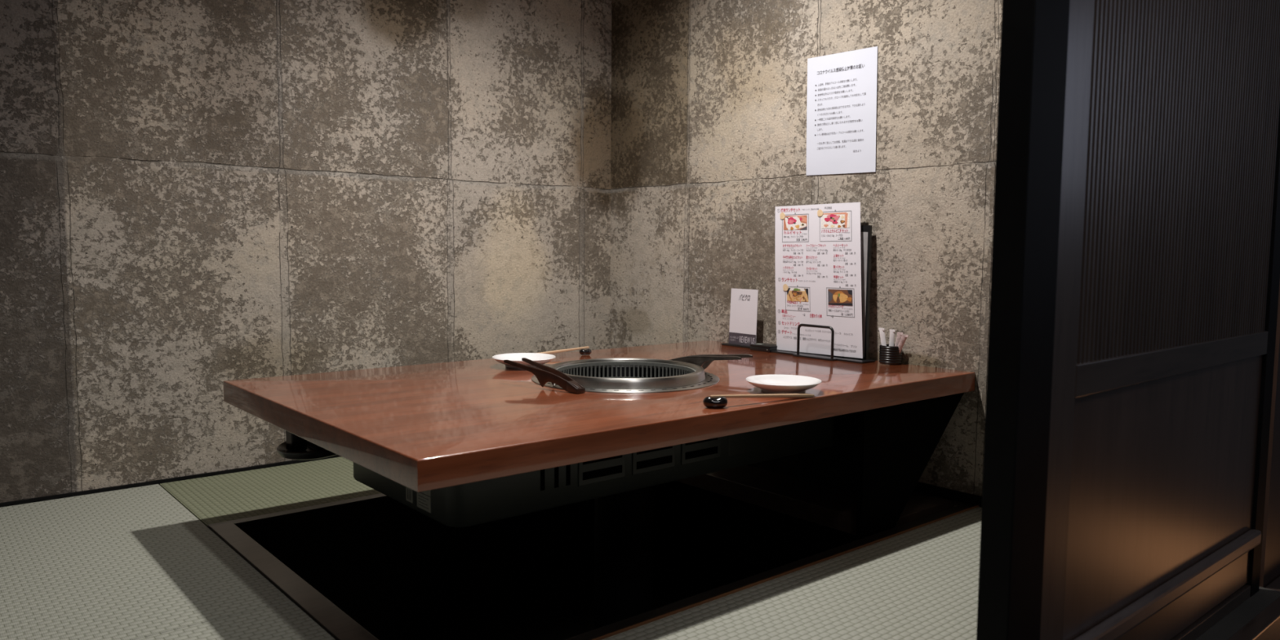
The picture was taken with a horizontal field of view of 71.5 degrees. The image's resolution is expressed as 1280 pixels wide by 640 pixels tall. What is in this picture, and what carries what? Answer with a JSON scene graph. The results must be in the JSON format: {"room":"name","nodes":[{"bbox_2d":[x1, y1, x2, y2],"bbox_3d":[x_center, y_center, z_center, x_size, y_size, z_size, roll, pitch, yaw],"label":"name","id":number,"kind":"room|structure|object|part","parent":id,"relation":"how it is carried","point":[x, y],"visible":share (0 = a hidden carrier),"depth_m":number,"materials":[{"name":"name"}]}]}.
{"room":"barbecue restaurant","nodes":[
{"label":"barbecue restaurant","id":0,"kind":"room"},
{"bbox_2d":[207,526,337,639],"bbox_3d":[-0.693,0.750,1.777,0.020,0.419,1.108,-3,6,-40],"label":"wall","id":1,"kind":"structure","parent":0,"point":[325,629],"depth_m":1.79,"materials":[{"name":"black wood"}]},
{"bbox_2d":[209,522,377,639],"bbox_3d":[-0.679,0.537,1.770,0.051,0.005,1.068,-3,6,-40],"label":"trim","id":2,"kind":"structure","parent":1,"relation":"on","point":[331,617],"depth_m":1.78,"materials":[{"name":"brown wood"}]},
{"bbox_2d":[0,0,611,507],"bbox_3d":[-1.175,-0.721,2.712,2.920,2.450,0.120,-3,6,-40],"label":"wall","id":3,"kind":"structure","parent":0,"point":[197,196],"depth_m":2.69,"materials":[{"name":"concrete"}]},
{"bbox_2d":[0,454,340,506],"bbox_3d":[-1.193,0.453,2.715,2.788,0.009,0.010,-3,6,-40],"label":"baseboard","id":4,"kind":"structure","parent":3,"relation":"attached to","point":[278,464],"depth_m":2.54,"materials":[{"name":"black paint"}]},
{"bbox_2d":[235,480,694,639],"bbox_3d":[-0.415,0.675,2.724,1.635,0.419,0.020,-3,6,-40],"label":"pit","id":5,"kind":"structure","parent":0,"point":[397,571],"depth_m":2.56,"materials":[{"name":"black"}]},
{"bbox_2d":[207,493,388,528],"bbox_3d":[-0.416,0.465,2.695,1.653,0.004,0.033,-3,6,-40],"label":"trim","id":6,"kind":"structure","parent":5,"relation":"on","point":[241,521],"depth_m":2.30,"materials":[{"name":"brown wood"}]},
{"bbox_2d":[399,551,725,639],"bbox_3d":[-0.072,0.941,2.323,1.655,0.040,1.108,-3,6,-40],"label":"floor","id":7,"kind":"structure","parent":0,"point":[566,614],"depth_m":2.71,"materials":[{"name":"black"}]},
{"bbox_2d":[222,340,975,584],"bbox_3d":[-0.051,0.532,2.295,1.620,0.780,1.030,-3,6,-40],"label":"table","id":8,"kind":"object","parent":7,"relation":"on","point":[432,426],"visible":0.83,"depth_m":2.03,"materials":[{"name":"red wood"}]},
{"bbox_2d":[492,352,555,368],"bbox_3d":[-0.317,0.113,2.428,0.173,0.027,0.173,-3,6,-40],"label":"plate","id":9,"kind":"object","parent":8,"relation":"on","point":[542,358],"visible":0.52,"depth_m":2.47,"materials":[{"name":"white ceramic"}]},
{"bbox_2d":[535,346,589,354],"bbox_3d":[-0.262,0.096,2.665,0.248,0.022,0.014,-2,5,-32],"label":"chopsticks","id":10,"kind":"object","parent":8,"relation":"on","point":[587,347],"visible":0.48,"depth_m":2.68,"materials":[{"name":"brown wood"}]},
{"bbox_2d":[579,348,591,355],"bbox_3d":[-0.166,0.097,2.706,0.039,0.018,0.020,-1,5,-20],"label":"chopstick rest","id":11,"kind":"object","parent":8,"relation":"on","point":[583,352],"visible":1,"depth_m":2.70,"materials":[{"name":"black ceramic"}]},
{"bbox_2d":[353,358,834,629],"bbox_3d":[-0.058,0.519,2.289,1.198,0.807,0.535,-3,6,-40],"label":"grill","id":12,"kind":"object","parent":8,"relation":"in","point":[622,487],"visible":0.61,"depth_m":2.14,"materials":[{"name":"metal"}]},
{"bbox_2d":[503,357,585,394],"bbox_3d":[-0.218,0.129,2.069,0.243,0.050,0.060,7,8,43],"label":"tongs","id":13,"kind":"object","parent":12,"relation":"on","point":[548,374],"visible":1,"depth_m":2.05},
{"bbox_3d":[-0.232,0.131,2.057,0.240,0.054,0.007,4,6,38],"label":"arm","id":14,"kind":"part","parent":13,"relation":"part of"},
{"bbox_3d":[-0.207,0.129,2.083,0.007,0.054,0.240,-4,6,-41],"label":"arm","id":15,"kind":"part","parent":13,"relation":"part of"},
{"bbox_2d":[577,454,625,486],"bbox_3d":[-0.083,0.315,1.936,0.128,0.074,0.008,-3,6,-40],"label":"vent","id":16,"kind":"object","parent":12,"relation":"attached to","point":[610,471],"depth_m":1.94,"materials":[{"name":"black metal"}]},
{"bbox_2d":[564,367,703,389],"bbox_3d":[-0.037,0.206,2.237,0.396,0.139,0.396,-3,6,-40],"label":"grill grate","id":17,"kind":"object","parent":12,"relation":"on","point":[695,380],"depth_m":2.14,"materials":[{"name":"metal"}]},
{"bbox_2d":[631,445,675,475],"bbox_3d":[0.031,0.308,2.033,0.128,0.074,0.008,-3,6,-40],"label":"vent","id":18,"kind":"object","parent":12,"relation":"attached to","point":[659,461],"depth_m":2.03,"materials":[{"name":"black metal"}]},
{"bbox_2d":[680,436,720,465],"bbox_3d":[0.146,0.301,2.130,0.128,0.074,0.008,-3,6,-40],"label":"vent","id":19,"kind":"object","parent":12,"relation":"attached to","point":[708,451],"depth_m":2.13,"materials":[{"name":"black metal"}]},
{"bbox_3d":[0.273,0.293,2.239,0.145,0.080,0.006,-3,6,-40],"label":"control panel","id":20,"kind":"part","parent":12,"relation":"part of","materials":[{"name":"grey metal"}]},
{"bbox_2d":[669,354,752,369],"bbox_3d":[0.169,0.109,2.357,0.260,0.050,0.064,4,6,36],"label":"handle","id":21,"kind":"object","parent":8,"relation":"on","point":[704,361],"visible":0.85,"depth_m":2.34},
{"bbox_3d":[0.159,0.111,2.341,0.258,0.047,0.007,5,6,41],"label":"arm","id":22,"kind":"part","parent":21,"relation":"part of"},
{"bbox_3d":[0.182,0.109,2.372,0.258,0.047,0.007,3,5,32],"label":"arm","id":23,"kind":"part","parent":21,"relation":"part of"},
{"bbox_2d":[702,396,728,408],"bbox_3d":[0.155,0.169,1.824,0.052,0.023,0.026,0,5,-2],"label":"chopstick rest","id":24,"kind":"object","parent":8,"relation":"on","point":[721,402],"visible":1,"depth_m":1.82,"materials":[{"name":"black ceramic"}]},
{"bbox_2d":[721,288,758,348],"bbox_3d":[0.340,-0.007,2.959,0.042,0.192,0.150,-3,6,-40],"label":"card","id":25,"kind":"object","parent":8,"relation":"on","point":[744,302],"visible":0.95,"depth_m":2.96,"materials":[{"name":"grey paper"}]},
{"bbox_2d":[709,393,814,398],"bbox_3d":[0.263,0.162,1.896,0.283,0.025,0.014,-2,6,-32],"label":"chopsticks","id":26,"kind":"object","parent":8,"relation":"on","point":[777,395],"visible":1,"depth_m":1.89,"materials":[{"name":"brown wood"}]},
{"bbox_2d":[750,342,778,352],"bbox_3d":[0.408,0.088,2.860,0.072,0.020,0.085,-3,6,-40],"label":"flat box","id":27,"kind":"object","parent":8,"relation":"on","point":[763,347],"visible":0.91,"depth_m":2.83,"materials":[{"name":"black plastic"}]},
{"bbox_3d":[0.408,0.082,2.860,0.071,0.005,0.085,-3,6,-40],"label":"lid","id":28,"kind":"part","parent":27,"relation":"part of","materials":[{"name":"black plastic"}]},
{"bbox_2d":[745,374,822,394],"bbox_3d":[0.329,0.150,2.041,0.173,0.027,0.173,-3,6,-40],"label":"plate","id":29,"kind":"object","parent":8,"relation":"on","point":[768,384],"visible":0.88,"depth_m":2.07,"materials":[{"name":"white ceramic"}]},
{"bbox_3d":[0.458,0.528,2.701,0.280,0.729,0.660,-3,6,-40],"label":"support panel","id":30,"kind":"part","parent":8,"relation":"part of","materials":[{"name":"black paint"}]},
{"bbox_2d":[770,323,875,364],"bbox_3d":[0.541,0.043,2.689,0.085,0.140,0.350,-3,6,-40],"label":"menu stand","id":31,"kind":"object","parent":8,"relation":"on","point":[815,356],"visible":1,"depth_m":2.65,"materials":[{"name":"black plastic"}]},
{"bbox_2d":[774,202,862,358],"bbox_3d":[0.540,-0.126,2.721,0.037,0.458,0.368,-4,6,-41],"label":"menu sheet","id":32,"kind":"object","parent":31,"relation":"in","point":[818,248],"visible":0.98,"depth_m":2.71,"materials":[{"name":"paper"}]},
{"bbox_2d":[783,215,806,230],"bbox_3d":[0.486,-0.305,2.788,0.005,0.046,0.096,-4,6,-41],"label":"food photo","id":33,"kind":"object","parent":32,"relation":"attached to","point":[790,222],"depth_m":2.79,"materials":[{"name":"paper"}]},
{"bbox_3d":[0.486,-0.290,2.787,0.009,0.092,0.114,-4,6,-42],"label":"card frame","id":34,"kind":"part","parent":32,"relation":"part of","materials":[{"name":"grey paper"}]},
{"bbox_2d":[786,288,808,302],"bbox_3d":[0.490,-0.076,2.770,0.004,0.046,0.088,-4,6,-42],"label":"food photo","id":35,"kind":"object","parent":32,"relation":"attached to","point":[793,295],"depth_m":2.77,"materials":[{"name":"paper"}]},
{"bbox_3d":[0.491,-0.068,2.770,0.006,0.080,0.104,-4,6,-42],"label":"card frame","id":36,"kind":"part","parent":32,"relation":"part of","materials":[{"name":"grey paper"}]},
{"bbox_2d":[821,212,849,228],"bbox_3d":[0.587,-0.299,2.674,0.004,0.047,0.108,-4,6,-41],"label":"food photo","id":37,"kind":"object","parent":32,"relation":"attached to","point":[828,220],"depth_m":2.67,"materials":[{"name":"paper"}]},
{"bbox_3d":[0.587,-0.284,2.674,0.009,0.095,0.125,-4,6,-42],"label":"card frame","id":38,"kind":"part","parent":32,"relation":"part of","materials":[{"name":"grey paper"}]},
{"bbox_2d":[827,288,852,306],"bbox_3d":[0.597,-0.068,2.652,0.004,0.047,0.091,-4,6,-42],"label":"food photo","id":39,"kind":"object","parent":32,"relation":"attached to","point":[836,297],"depth_m":2.65,"materials":[{"name":"paper"}]},
{"bbox_3d":[0.597,-0.055,2.652,0.006,0.090,0.108,-4,6,-42],"label":"card frame","id":40,"kind":"part","parent":32,"relation":"part of","materials":[{"name":"grey paper"}]},
{"bbox_3d":[0.540,0.110,2.694,0.085,0.006,0.350,-3,6,-40],"label":"plate","id":41,"kind":"part","parent":31,"relation":"part of","materials":[{"name":"black plastic"}]},
{"bbox_2d":[840,225,871,359],"bbox_3d":[0.586,-0.089,2.704,0.033,0.391,0.278,-3,6,-40],"label":"folder","id":42,"kind":"object","parent":31,"relation":"on","point":[865,230],"visible":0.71,"depth_m":2.61,"materials":[{"name":"black plastic"}]},
{"bbox_2d":[879,344,902,364],"bbox_3d":[0.720,0.099,2.554,0.064,0.053,0.064,-3,6,-40],"label":"cup","id":43,"kind":"object","parent":8,"relation":"on","point":[888,355],"visible":0.95,"depth_m":2.53,"materials":[{"name":"black plastic"}]},
{"bbox_2d":[878,328,886,346],"bbox_3d":[0.703,0.070,2.569,0.010,0.094,0.035,-3,6,-40],"label":"sachet","id":44,"kind":"object","parent":43,"relation":"in","point":[882,331],"visible":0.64,"depth_m":2.57,"materials":[{"name":"white paper"}]},
{"bbox_2d":[888,328,895,346],"bbox_3d":[0.722,0.073,2.549,0.018,0.092,0.009,4,6,35],"label":"sachet","id":45,"kind":"object","parent":43,"relation":"in","point":[891,331],"visible":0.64,"depth_m":2.55,"materials":[{"name":"white paper"}]},
{"bbox_2d":[894,332,903,346],"bbox_3d":[0.736,0.077,2.544,0.034,0.085,0.006,4,6,37],"label":"sachet","id":46,"kind":"object","parent":43,"relation":"in","point":[899,334],"visible":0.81,"depth_m":2.54,"materials":[{"name":"pink paper"}]},
{"bbox_2d":[897,334,908,353],"bbox_3d":[0.737,0.081,2.524,0.008,0.081,0.051,-4,6,-44],"label":"sachet","id":47,"kind":"object","parent":43,"relation":"in","point":[904,337],"visible":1,"depth_m":2.52,"materials":[{"name":"pink paper"}]},
{"bbox_2d":[609,0,1002,559],"bbox_3d":[0.645,-0.521,2.731,0.140,2.820,2.235,-3,6,-40],"label":"wall","id":48,"kind":"structure","parent":0,"point":[709,97],"depth_m":2.85,"materials":[{"name":"concrete"}]},
{"bbox_2d":[676,465,953,535],"bbox_3d":[0.417,0.497,2.732,0.339,0.050,0.994,-3,6,-40],"label":"floor","id":49,"kind":"structure","parent":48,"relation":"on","point":[819,504],"depth_m":2.51,"materials":[{"name":"black"}]},
{"bbox_2d":[806,46,877,175],"bbox_3d":[0.606,-0.624,2.688,0.002,0.365,0.263,-3,6,-40],"label":"notice","id":50,"kind":"object","parent":48,"relation":"attached to","point":[842,103],"visible":1,"depth_m":2.68,"materials":[{"name":"white paper"}]},
{"bbox_2d":[913,481,982,506],"bbox_3d":[0.583,0.454,2.787,0.012,0.026,2.199,-3,6,-40],"label":"baseboard","id":51,"kind":"structure","parent":48,"relation":"attached to","point":[943,492],"depth_m":2.46,"materials":[{"name":"black paint"}]},
{"bbox_2d":[1195,586,1279,639],"bbox_3d":[-0.449,0.724,1.866,2.800,0.320,2.300,-3,6,-40],"label":"floor","id":52,"kind":"structure","parent":0,"point":[1224,628],"depth_m":1.76,"materials":[{"name":"paint"}]},
{"bbox_2d":[0,484,290,639],"bbox_3d":[-1.463,0.547,1.768,1.142,0.030,1.089,-3,6,-40],"label":"mat","id":53,"kind":"object","parent":52,"relation":"on","point":[133,563],"visible":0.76,"depth_m":1.86,"materials":[{"name":"beige wicker"}]},
{"bbox_2d":[134,600,335,639],"bbox_3d":[-0.741,0.623,0.922,1.142,0.030,1.138,-3,6,-40],"label":"mat","id":54,"kind":"object","parent":52,"relation":"on","point":[286,620],"visible":1,"depth_m":1.59,"materials":[{"name":"beige wicker"}]},
{"bbox_2d":[159,456,380,526],"bbox_3d":[-0.593,0.463,2.894,1.640,0.030,0.495,-3,6,-40],"label":"mat","id":55,"kind":"object","parent":52,"relation":"on","point":[215,499],"visible":0.2,"depth_m":2.49,"materials":[{"name":"wicker"}]},
{"bbox_2d":[602,506,982,639],"bbox_3d":[0.488,0.576,1.627,1.640,0.030,0.624,-3,6,-40],"label":"mat","id":56,"kind":"object","parent":52,"relation":"on","point":[922,583],"visible":0.51,"depth_m":1.75,"materials":[{"name":"beige wicker"}]},
{"bbox_2d":[976,0,1070,639],"bbox_3d":[0.498,-0.585,1.099,0.092,2.430,0.042,-3,6,-40],"label":"trim","id":57,"kind":"structure","parent":52,"relation":"on","point":[1033,50],"depth_m":1.12,"materials":[{"name":"black paint"}]},
{"bbox_2d":[1259,282,1279,587],"bbox_3d":[1.950,-0.514,2.353,1.600,2.750,0.025,-3,6,-40],"label":"wall","id":58,"kind":"structure","parent":0,"point":[1270,552],"depth_m":1.91,"materials":[{"name":"brown wood"}]},
{"bbox_2d":[1040,0,1279,639],"bbox_3d":[0.929,-0.372,1.486,1.030,1.950,0.039,-3,6,-40],"label":"door","id":59,"kind":"structure","parent":58,"relation":"in","point":[1168,266],"depth_m":1.45,"materials":[{"name":"brown wood"}]},
{"bbox_3d":[0.933,0.329,1.563,0.877,0.480,0.015,-3,6,-40],"label":"panel","id":60,"kind":"part","parent":59,"relation":"part of","materials":[{"name":"brown wood"}]},
{"bbox_3d":[0.944,0.467,1.560,0.872,0.029,0.020,-3,6,-40],"label":"kick rail","id":61,"kind":"part","parent":59,"relation":"part of","materials":[{"name":"brown wood"}]},
{"bbox_3d":[0.937,0.066,1.540,0.877,0.047,0.026,-3,6,-40],"label":"rail","id":62,"kind":"part","parent":59,"relation":"part of","materials":[{"name":"black wood"}]},
{"bbox_3d":[0.932,0.586,1.583,0.877,0.025,0.025,-3,6,-40],"label":"rail","id":63,"kind":"part","parent":59,"relation":"part of","materials":[{"name":"brown wood"}]},
{"bbox_2d":[1227,576,1279,639],"bbox_3d":[1.528,0.727,2.042,2.759,0.320,0.066,-3,6,-40],"label":"trim","id":64,"kind":"structure","parent":58,"relation":"attached to","point":[1265,625],"depth_m":1.74,"materials":[{"name":"brown wood"}]},
{"bbox_3d":[0.289,0.748,1.898,1.635,0.419,0.020,-3,6,-40],"label":"wall","id":65,"kind":"structure","parent":0,"visible":0},
{"bbox_2d":[565,502,976,639],"bbox_3d":[0.278,0.537,1.881,1.653,0.004,0.031,-3,6,-40],"label":"trim","id":66,"kind":"structure","parent":65,"relation":"on","point":[593,634],"depth_m":1.85,"materials":[{"name":"black wood"}]},
{"bbox_2d":[591,504,979,639],"bbox_3d":[0.289,0.538,1.868,1.653,0.005,0.003,-3,6,-40],"label":"trim","id":67,"kind":"structure","parent":65,"relation":"on","point":[717,597],"depth_m":1.84,"materials":[{"name":"brown wood"}]}
]}

